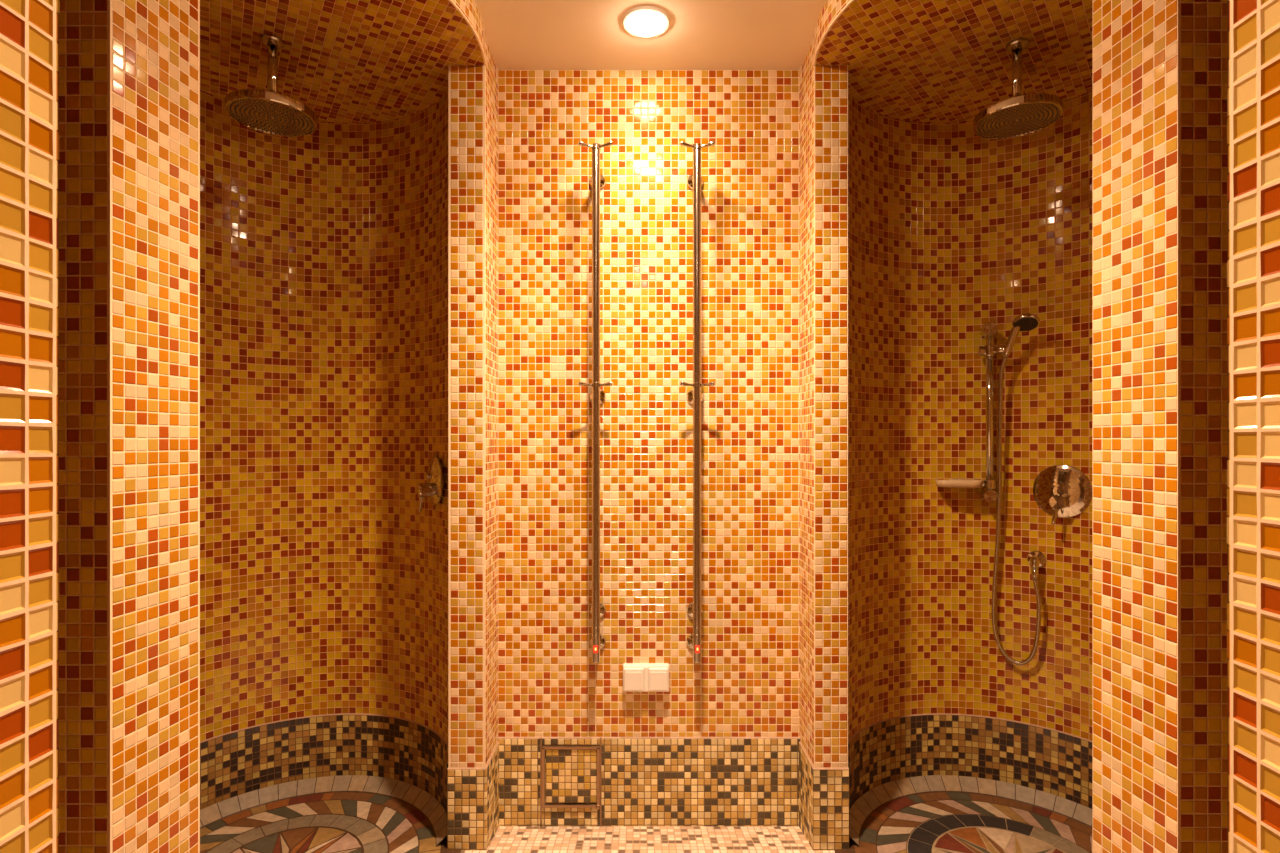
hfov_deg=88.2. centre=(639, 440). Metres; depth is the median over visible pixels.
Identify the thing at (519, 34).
ceiling
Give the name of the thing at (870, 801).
floor border
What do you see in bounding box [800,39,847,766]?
wall
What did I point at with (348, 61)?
ceiling
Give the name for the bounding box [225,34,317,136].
shower
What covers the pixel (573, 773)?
access panel
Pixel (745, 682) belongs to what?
wall
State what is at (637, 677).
wall socket
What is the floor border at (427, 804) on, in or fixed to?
on the floor
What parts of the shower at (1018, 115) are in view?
arm, nozzle plate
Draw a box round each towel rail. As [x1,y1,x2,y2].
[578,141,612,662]
[680,141,714,662]
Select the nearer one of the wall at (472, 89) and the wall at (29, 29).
the wall at (29, 29)
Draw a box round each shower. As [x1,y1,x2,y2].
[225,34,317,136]
[973,38,1063,138]
[1002,313,1039,357]
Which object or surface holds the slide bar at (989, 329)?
attached to the wall at (953, 231)
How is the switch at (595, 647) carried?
attached to the pipe at (597, 181)
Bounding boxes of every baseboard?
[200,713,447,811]
[447,741,498,849]
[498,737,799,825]
[799,741,848,849]
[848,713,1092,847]
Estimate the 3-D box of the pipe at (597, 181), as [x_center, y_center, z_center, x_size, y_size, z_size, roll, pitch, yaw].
[-0.140,-0.121,2.135,0.113,1.655,0.118,0,0,0]
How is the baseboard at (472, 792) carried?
attached to the wall at (472, 89)
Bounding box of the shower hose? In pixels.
[991,357,1041,664]
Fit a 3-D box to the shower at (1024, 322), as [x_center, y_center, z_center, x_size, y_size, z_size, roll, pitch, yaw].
[1.276,-0.354,2.217,0.115,0.140,0.073,0,0,38]
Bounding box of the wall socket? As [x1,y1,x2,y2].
[623,663,668,691]
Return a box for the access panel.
[540,737,601,826]
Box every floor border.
[200,775,446,845]
[850,775,1092,846]
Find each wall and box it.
[0,0,1279,852]
[59,0,199,852]
[200,89,447,741]
[448,40,497,766]
[498,70,799,736]
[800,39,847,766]
[848,91,1092,740]
[1093,0,1226,852]
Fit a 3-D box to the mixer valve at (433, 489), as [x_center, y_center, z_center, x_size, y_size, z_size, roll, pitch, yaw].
[-0.713,0.142,2.196,0.068,0.183,0.164,0,0,-33]
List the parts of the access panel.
hatch door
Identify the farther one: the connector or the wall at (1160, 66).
the connector
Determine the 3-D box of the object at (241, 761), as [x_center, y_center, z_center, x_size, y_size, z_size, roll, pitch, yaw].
[-1.120,1.128,2.025,0.948,0.294,0.651,0,0,-36]
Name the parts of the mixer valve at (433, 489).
lever, control knob, plate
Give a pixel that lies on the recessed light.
(643, 21)
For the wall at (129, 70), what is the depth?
1.22 m
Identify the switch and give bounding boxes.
[593,645,597,652]
[695,645,699,652]
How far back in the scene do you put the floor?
2.10 m
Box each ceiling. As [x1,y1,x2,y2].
[200,0,485,122]
[474,0,826,69]
[813,0,1092,122]
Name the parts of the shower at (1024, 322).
handle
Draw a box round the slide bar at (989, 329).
[935,322,1006,502]
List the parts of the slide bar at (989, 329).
soap dish, clamp knob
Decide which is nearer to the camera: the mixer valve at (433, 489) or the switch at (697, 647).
the switch at (697, 647)
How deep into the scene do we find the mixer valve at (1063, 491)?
2.20 m
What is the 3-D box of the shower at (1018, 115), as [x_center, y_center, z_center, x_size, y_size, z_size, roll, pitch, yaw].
[1.088,-1.033,1.905,0.227,0.226,0.227,0,0,0]
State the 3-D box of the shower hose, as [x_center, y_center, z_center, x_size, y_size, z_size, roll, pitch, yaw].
[1.293,0.241,2.270,0.152,1.068,0.058,0,0,32]
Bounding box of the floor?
[200,792,1092,852]
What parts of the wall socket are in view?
lid, lid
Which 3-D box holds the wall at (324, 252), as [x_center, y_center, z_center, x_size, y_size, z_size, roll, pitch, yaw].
[-1.120,-0.060,2.025,0.948,2.211,0.651,0,0,-36]
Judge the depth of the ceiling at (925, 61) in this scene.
1.94 m
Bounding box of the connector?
[1027,551,1045,569]
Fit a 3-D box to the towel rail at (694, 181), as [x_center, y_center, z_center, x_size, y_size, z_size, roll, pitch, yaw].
[0.182,-0.121,2.135,0.113,1.655,0.118,0,0,0]
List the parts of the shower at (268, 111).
nozzle plate, arm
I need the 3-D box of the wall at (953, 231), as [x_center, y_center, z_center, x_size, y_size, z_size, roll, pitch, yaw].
[1.168,-0.060,2.025,0.948,2.211,0.650,0,0,36]
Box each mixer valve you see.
[416,456,442,512]
[1033,465,1092,524]
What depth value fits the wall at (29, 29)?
0.55 m
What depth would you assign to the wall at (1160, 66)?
1.24 m
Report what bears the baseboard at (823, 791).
attached to the wall at (823, 88)
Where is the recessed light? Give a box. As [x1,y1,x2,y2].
[622,6,669,37]

